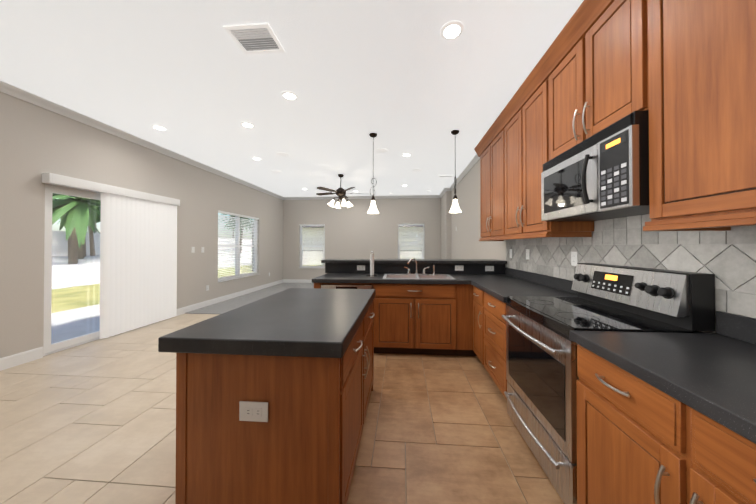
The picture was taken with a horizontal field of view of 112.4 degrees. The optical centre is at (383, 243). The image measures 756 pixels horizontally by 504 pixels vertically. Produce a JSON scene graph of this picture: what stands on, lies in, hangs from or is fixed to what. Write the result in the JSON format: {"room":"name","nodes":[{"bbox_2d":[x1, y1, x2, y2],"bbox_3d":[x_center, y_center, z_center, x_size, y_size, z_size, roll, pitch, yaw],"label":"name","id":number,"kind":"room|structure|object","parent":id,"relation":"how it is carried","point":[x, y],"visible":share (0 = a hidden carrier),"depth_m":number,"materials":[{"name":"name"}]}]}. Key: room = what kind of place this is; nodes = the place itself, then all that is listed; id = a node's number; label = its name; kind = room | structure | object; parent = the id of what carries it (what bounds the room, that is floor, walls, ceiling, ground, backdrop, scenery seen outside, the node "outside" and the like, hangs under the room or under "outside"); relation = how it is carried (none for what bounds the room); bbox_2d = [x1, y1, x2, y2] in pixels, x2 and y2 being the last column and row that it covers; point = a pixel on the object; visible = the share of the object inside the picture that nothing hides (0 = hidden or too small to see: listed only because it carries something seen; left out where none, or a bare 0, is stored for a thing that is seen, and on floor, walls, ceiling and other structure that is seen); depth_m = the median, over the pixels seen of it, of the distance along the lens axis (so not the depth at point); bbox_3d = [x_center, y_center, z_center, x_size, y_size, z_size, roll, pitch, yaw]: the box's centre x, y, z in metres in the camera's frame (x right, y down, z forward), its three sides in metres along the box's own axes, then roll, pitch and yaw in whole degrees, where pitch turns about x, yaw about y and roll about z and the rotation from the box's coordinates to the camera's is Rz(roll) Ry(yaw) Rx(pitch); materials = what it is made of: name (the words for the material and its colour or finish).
{"room":"kitchen","nodes":[
{"label":"kitchen","id":0,"kind":"room"},
{"bbox_2d":[0,92,282,357],"bbox_3d":[-4.011,-0.172,3.436,0.160,3.000,11.220,0,0,4],"label":"wall","id":1,"kind":"structure","parent":0,"point":[36,142],"depth_m":3.36,"materials":[{"name":"paint"}]},
{"bbox_2d":[0,347,42,370],"bbox_3d":[-4.144,1.240,0.474,0.014,0.132,4.935,0,0,4],"label":"baseboard","id":2,"kind":"structure","parent":1,"relation":"attached to","point":[10,361],"depth_m":2.76,"materials":[{"name":"white"}]},
{"bbox_2d":[43,183,100,355],"bbox_3d":[-3.997,0.305,3.760,0.100,2.046,1.601,0,0,4],"label":"sliding glass door","id":3,"kind":"structure","parent":1,"relation":"in","point":[49,347],"depth_m":3.11,"materials":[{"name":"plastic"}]},
{"bbox_2d":[42,173,179,205],"bbox_3d":[-3.850,-0.762,3.785,0.106,0.115,1.720,0,0,4],"label":"valance","id":4,"kind":"object","parent":1,"relation":"attached to","point":[63,180],"visible":0.92,"depth_m":3.41,"materials":[{"name":"white plastic"}]},
{"bbox_2d":[100,193,176,338],"bbox_3d":[-3.828,0.302,4.034,0.056,2.010,1.127,0,0,4],"label":"vertical blind","id":5,"kind":"object","parent":1,"relation":"attached to","point":[138,263],"visible":1,"depth_m":3.90,"materials":[{"name":"white plastic"}]},
{"bbox_2d":[0,81,283,199],"bbox_3d":[-3.901,-1.626,3.439,0.060,0.092,10.900,0,0,4],"label":"crown molding","id":6,"kind":"structure","parent":1,"relation":"attached to","point":[16,92],"depth_m":3.54,"materials":[{"name":"white"}]},
{"bbox_2d":[176,279,282,315],"bbox_3d":[-3.680,1.286,6.685,0.014,0.132,4.270,0,0,4],"label":"baseboard","id":7,"kind":"structure","parent":1,"relation":"attached to","point":[183,310],"depth_m":5.83,"materials":[{"name":"white"}]},
{"bbox_2d":[218,213,258,282],"bbox_3d":[-3.756,0.057,6.564,0.155,1.647,1.658,0,0,4],"label":"window","id":8,"kind":"structure","parent":1,"relation":"in","point":[238,252],"depth_m":6.54,"materials":[{"name":"white plastic"}]},
{"bbox_2d":[218,210,258,280],"bbox_3d":[-3.729,0.043,6.562,0.056,1.612,1.632,0,0,4],"label":"blinds","id":9,"kind":"object","parent":1,"relation":"attached to","point":[255,240],"visible":0.98,"depth_m":6.43,"materials":[{"name":"white plastic"}]},
{"bbox_2d":[0,314,563,503],"bbox_3d":[-1.288,1.309,1.221,5.636,0.005,6.946,0,0,4],"label":"floor","id":10,"kind":"structure","parent":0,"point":[123,385],"depth_m":1.76,"materials":[{"name":"tile"}]},
{"bbox_2d":[175,296,374,503],"bbox_3d":[-0.478,0.893,1.688,0.770,0.845,1.233,0,0,4],"label":"kitchen island","id":11,"kind":"object","parent":10,"relation":"on","point":[300,361],"depth_m":1.08,"materials":[{"name":"brown wood"}]},
{"bbox_2d":[239,401,267,421],"bbox_3d":[-0.552,0.711,1.072,0.125,0.080,0.007,0,0,4],"label":"outlet","id":12,"kind":"object","parent":11,"relation":"attached to","point":[254,411],"visible":1,"depth_m":1.07,"materials":[{"name":"white plastic"}]},
{"bbox_2d":[158,288,375,359],"bbox_3d":[-0.521,0.438,1.689,0.804,0.065,1.276,0,0,4],"label":"island countertop","id":13,"kind":"structure","parent":11,"relation":"on","point":[292,323],"depth_m":1.20,"materials":[{"name":"black stone"}]},
{"bbox_2d":[321,284,372,288],"bbox_3d":[-0.417,0.908,3.282,0.620,0.838,0.607,0,0,4],"label":"dishwasher","id":14,"kind":"object","parent":10,"relation":"on","point":[329,286],"visible":0.08,"depth_m":2.98,"materials":[{"name":"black metal"}]},
{"bbox_2d":[312,258,755,503],"bbox_3d":[0.206,0.739,0.979,2.575,1.142,5.840,0,0,4],"label":"base cabinets","id":15,"kind":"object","parent":10,"relation":"on","point":[665,418],"depth_m":0.99,"materials":[{"name":"brown wood"}]},
{"bbox_2d":[357,265,364,269],"bbox_3d":[-0.323,0.335,3.604,0.101,0.058,0.007,0,0,4],"label":"outlet","id":16,"kind":"object","parent":15,"relation":"attached to","point":[359,267],"depth_m":3.60,"materials":[{"name":"white plastic"}]},
{"bbox_2d":[366,251,377,276],"bbox_3d":[-0.148,0.251,3.237,0.150,0.330,0.150,0,0,4],"label":"paper towel holder","id":17,"kind":"object","parent":15,"relation":"on","point":[372,265],"visible":1,"depth_m":3.22,"materials":[{"name":"silver metal"}]},
{"bbox_2d":[382,274,455,279],"bbox_3d":[0.431,0.508,3.230,0.860,0.194,0.510,0,0,4],"label":"sink","id":18,"kind":"object","parent":15,"relation":"in","point":[385,276],"depth_m":3.38,"materials":[{"name":"silver metal"}]},
{"bbox_2d":[404,258,434,274],"bbox_3d":[0.481,0.299,3.366,0.432,0.226,0.200,0,0,4],"label":"faucet","id":19,"kind":"object","parent":15,"relation":"on","point":[412,260],"depth_m":3.42,"materials":[{"name":"silver metal"}]},
{"bbox_2d":[455,265,463,270],"bbox_3d":[1.049,0.333,3.501,0.109,0.070,0.007,0,0,4],"label":"outlet","id":20,"kind":"object","parent":15,"relation":"attached to","point":[457,268],"depth_m":3.50,"materials":[{"name":"white plastic"}]},
{"bbox_2d":[485,266,493,270],"bbox_3d":[1.452,0.337,3.471,0.107,0.056,0.007,0,0,4],"label":"outlet","id":21,"kind":"object","parent":15,"relation":"attached to","point":[487,268],"depth_m":3.47,"materials":[{"name":"white plastic"}]},
{"bbox_2d":[502,263,714,503],"bbox_3d":[1.175,0.727,1.538,0.694,1.175,0.754,0,0,4],"label":"range","id":22,"kind":"object","parent":10,"relation":"on","point":[542,377],"visible":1,"depth_m":1.36,"materials":[{"name":"silver metal"}]},
{"bbox_2d":[0,0,583,196],"bbox_3d":[-1.139,-1.734,3.233,5.920,0.120,11.220,0,0,4],"label":"ceiling","id":23,"kind":"structure","parent":0,"point":[399,77],"depth_m":2.53,"materials":[{"name":"white paint"}]},
{"bbox_2d":[151,125,167,130],"bbox_3d":[-3.213,-1.665,3.627,0.179,0.009,0.179,0,-1,-41],"label":"recessed light","id":24,"kind":"object","parent":23,"relation":"in","point":[158,127],"depth_m":3.61,"materials":[{"name":"white plastic"}]},
{"bbox_2d":[240,122,254,127],"bbox_3d":[-1.903,-1.666,3.539,0.179,0.009,0.179,0,-1,-41],"label":"recessed light","id":25,"kind":"object","parent":23,"relation":"in","point":[247,124],"depth_m":3.52,"materials":[{"name":"white"}]},
{"bbox_2d":[223,23,284,54],"bbox_3d":[-1.049,-1.676,2.075,0.360,0.012,0.280,0,0,4],"label":"ceiling vent","id":26,"kind":"object","parent":23,"relation":"in","point":[258,38],"visible":1,"depth_m":2.06,"materials":[{"name":"white metal"}]},
{"bbox_2d":[277,152,289,156],"bbox_3d":[-1.856,-1.657,4.669,0.207,0.010,0.210,0,0,4],"label":"ceiling speaker","id":27,"kind":"object","parent":23,"relation":"attached to","point":[283,154],"depth_m":4.67,"materials":[{"name":"white plastic"}]},
{"bbox_2d":[281,91,297,100],"bbox_3d":[-1.063,-1.671,2.857,0.179,0.009,0.179,0,-1,-41],"label":"recessed light","id":28,"kind":"object","parent":23,"relation":"in","point":[290,95],"depth_m":2.84,"materials":[{"name":"white"}]},
{"bbox_2d":[316,174,359,207],"bbox_3d":[-1.026,-1.260,6.087,1.309,0.783,1.263,0,0,4],"label":"ceiling fan","id":29,"kind":"object","parent":23,"relation":"hanging from","point":[340,192],"visible":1,"depth_m":5.97,"materials":[{"name":"brown metal"}]},
{"bbox_2d":[367,133,378,213],"bbox_3d":[-0.159,-1.068,3.847,0.184,1.199,0.184,0,0,4],"label":"pendant light","id":30,"kind":"object","parent":23,"relation":"hanging from","point":[373,209],"visible":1,"depth_m":3.82,"materials":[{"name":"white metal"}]},
{"bbox_2d":[375,148,387,152],"bbox_3d":[-0.041,-1.658,4.474,0.217,0.010,0.196,0,0,4],"label":"ceiling speaker","id":31,"kind":"object","parent":23,"relation":"attached to","point":[378,150],"depth_m":4.48,"materials":[{"name":"white plastic"}]},
{"bbox_2d":[437,175,453,177],"bbox_3d":[1.501,-1.646,6.153,0.360,0.012,0.160,0,0,4],"label":"ceiling vent","id":32,"kind":"object","parent":23,"relation":"in","point":[441,176],"visible":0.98,"depth_m":6.15,"materials":[{"name":"white"}]},
{"bbox_2d":[440,21,463,39],"bbox_3d":[0.538,-1.677,1.994,0.179,0.009,0.179,0,-1,-41],"label":"recessed light","id":33,"kind":"object","parent":23,"relation":"in","point":[452,30],"depth_m":1.98,"materials":[{"name":"white plastic"}]},
{"bbox_2d":[449,130,461,212],"bbox_3d":[1.061,-1.069,3.751,0.184,1.199,0.184,0,0,4],"label":"pendant light","id":34,"kind":"object","parent":23,"relation":"hanging from","point":[455,208],"visible":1,"depth_m":3.72,"materials":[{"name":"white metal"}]},
{"bbox_2d":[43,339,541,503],"bbox_3d":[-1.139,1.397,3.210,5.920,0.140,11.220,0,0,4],"label":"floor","id":35,"kind":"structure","parent":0,"point":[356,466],"depth_m":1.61,"materials":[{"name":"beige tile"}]},
{"bbox_2d":[185,283,313,313],"bbox_3d":[-0.883,1.344,6.640,5.596,0.016,4.018,0,0,4],"label":"floor carpet","id":36,"kind":"object","parent":35,"relation":"on","point":[222,307],"visible":0.21,"depth_m":6.06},
{"bbox_2d":[283,198,440,279],"bbox_3d":[-0.727,-0.133,8.736,5.600,3.000,0.160,0,0,4],"label":"wall","id":37,"kind":"structure","parent":0,"point":[356,230],"depth_m":8.67,"materials":[{"name":"paint"}]},
{"bbox_2d":[283,279,311,282],"bbox_3d":[-0.803,1.301,8.644,5.460,0.132,0.014,0,0,4],"label":"baseboard","id":38,"kind":"structure","parent":37,"relation":"attached to","point":[284,280],"depth_m":8.80,"materials":[{"name":"white paint"}]},
{"bbox_2d":[300,226,324,267],"bbox_3d":[-2.494,0.079,8.845,0.918,1.537,0.153,0,0,4],"label":"window","id":39,"kind":"structure","parent":37,"relation":"in","point":[301,255],"depth_m":8.88,"materials":[{"name":"white plastic"}]},
{"bbox_2d":[299,224,324,267],"bbox_3d":[-2.496,0.065,8.819,0.892,1.502,0.056,0,0,4],"label":"window blind","id":40,"kind":"object","parent":39,"relation":"attached to","point":[312,241],"visible":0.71,"depth_m":8.81,"materials":[{"name":"white plastic"}]},
{"bbox_2d":[284,195,438,199],"bbox_3d":[-0.775,-1.587,8.640,5.400,0.092,0.060,0,0,4],"label":"crown molding","id":41,"kind":"structure","parent":37,"relation":"attached to","point":[396,196],"depth_m":8.62,"materials":[{"name":"white"}]},
{"bbox_2d":[398,224,424,258],"bbox_3d":[0.932,0.077,8.589,0.908,1.537,0.153,0,0,4],"label":"window","id":42,"kind":"structure","parent":37,"relation":"in","point":[423,253],"depth_m":8.61,"materials":[{"name":"white plastic"}]},
{"bbox_2d":[398,224,423,256],"bbox_3d":[0.930,0.063,8.563,0.882,1.502,0.056,0,0,4],"label":"window blind","id":43,"kind":"object","parent":42,"relation":"attached to","point":[410,237],"visible":0.79,"depth_m":8.56,"materials":[{"name":"white plastic"}]},
{"bbox_2d":[441,159,755,333],"bbox_3d":[1.663,-0.175,3.012,0.300,3.000,11.220,0,0,4],"label":"wall","id":44,"kind":"structure","parent":0,"point":[462,242],"depth_m":5.56,"materials":[{"name":"paint"}]},
{"bbox_2d":[439,154,479,197],"bbox_3d":[1.551,-1.629,2.997,0.200,0.092,10.830,0,0,4],"label":"crown molding","id":45,"kind":"structure","parent":44,"relation":"attached to","point":[476,158],"depth_m":5.78,"materials":[{"name":"white"}]},
{"bbox_2d":[478,124,525,239],"bbox_3d":[1.490,-0.729,3.100,0.330,1.290,0.919,0,0,4],"label":"upper cabinet","id":46,"kind":"object","parent":44,"relation":"attached to","point":[488,150],"depth_m":3.16,"materials":[{"name":"brown wood"}]},
{"bbox_2d":[498,56,593,235],"bbox_3d":[1.430,-0.735,2.302,0.330,1.290,0.959,0,0,4],"label":"upper cabinet","id":47,"kind":"object","parent":44,"relation":"attached to","point":[525,138],"depth_m":2.20,"materials":[{"name":"brown wood"}]},
{"bbox_2d":[550,0,645,157],"bbox_3d":[1.371,-0.997,1.511,0.330,0.779,0.768,0,0,4],"label":"upper cabinet","id":48,"kind":"object","parent":44,"relation":"attached to","point":[598,69],"depth_m":1.41,"materials":[{"name":"brown wood"}]},
{"bbox_2d":[541,110,648,220],"bbox_3d":[1.311,-0.386,1.511,0.419,0.430,0.754,0,0,4],"label":"microwave","id":49,"kind":"object","parent":48,"relation":"attached to","point":[603,174],"visible":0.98,"depth_m":1.34,"materials":[{"name":"silver plastic"}]},
{"bbox_2d":[506,214,755,317],"bbox_3d":[1.472,0.055,0.719,0.010,0.484,5.500,0,0,4],"label":"tile backsplash","id":50,"kind":"structure","parent":44,"relation":"attached to","point":[727,259],"depth_m":1.40,"materials":[{"name":"grey tile"}]},
{"bbox_2d":[526,249,529,259],"bbox_3d":[1.622,0.117,2.847,0.007,0.116,0.072,0,0,4],"label":"outlet","id":51,"kind":"object","parent":50,"relation":"attached to","point":[527,250],"depth_m":2.82,"materials":[{"name":"white plastic"}]},
{"bbox_2d":[571,252,577,265],"bbox_3d":[1.564,0.121,2.074,0.007,0.116,0.072,0,0,4],"label":"outlet","id":52,"kind":"object","parent":50,"relation":"attached to","point":[574,258],"depth_m":2.07,"materials":[{"name":"white plastic"}]},
{"bbox_2d":[643,0,755,227],"bbox_3d":[1.307,-0.748,0.657,0.330,1.290,1.079,0,0,4],"label":"upper cabinet","id":53,"kind":"object","parent":44,"relation":"attached to","point":[683,72],"depth_m":0.93,"materials":[{"name":"brown wood"}]},
{"label":"outside","id":54,"kind":"structure","parent":0,"visible":0},
{"bbox_2d":[52,250,251,289],"bbox_3d":[-131.732,2.007,59.844,248.500,0.280,420.000,0,0,4],"label":"ground","id":55,"kind":"structure","parent":54,"point":[59,270],"depth_m":15.20,"materials":[{"name":"white concrete"}]},
{"bbox_2d":[52,193,251,263],"bbox_3d":[-39.972,-3.398,63.391,48.732,10.600,138.182,0,0,4],"label":"trees","id":56,"kind":"object","parent":55,"relation":"on","point":[73,252],"depth_m":19.93,"materials":[{"name":"green plant"}]},
{"bbox_2d":[52,231,251,256],"bbox_3d":[-42.777,0.023,43.184,0.400,3.400,240.000,0,0,4],"label":"wall","id":57,"kind":"structure","parent":55,"relation":"on","point":[61,241],"depth_m":34.56,"materials":[{"name":"white plastic"}]},
{"bbox_2d":[51,265,322,312],"bbox_3d":[25.215,1.672,13.022,71.500,0.255,110.000,0,0,4],"label":"ground","id":58,"kind":"structure","parent":54,"point":[78,295],"depth_m":7.37,"materials":[{"name":"plant"}]},
{"bbox_2d":[51,304,99,343],"bbox_3d":[-5.389,1.423,3.778,2.638,0.105,5.800,0,0,4],"label":"patio","id":59,"kind":"structure","parent":58,"relation":"on","point":[62,319],"depth_m":4.43,"materials":[{"name":"concrete"}]},
{"bbox_2d":[252,224,422,270],"bbox_3d":[0.580,-0.960,22.203,17.200,5.145,16.600,0,0,4],"label":"neighbouring house","id":60,"kind":"structure","parent":58,"relation":"on","point":[320,228],"depth_m":18.85,"materials":[{"name":"paint"}]}
]}

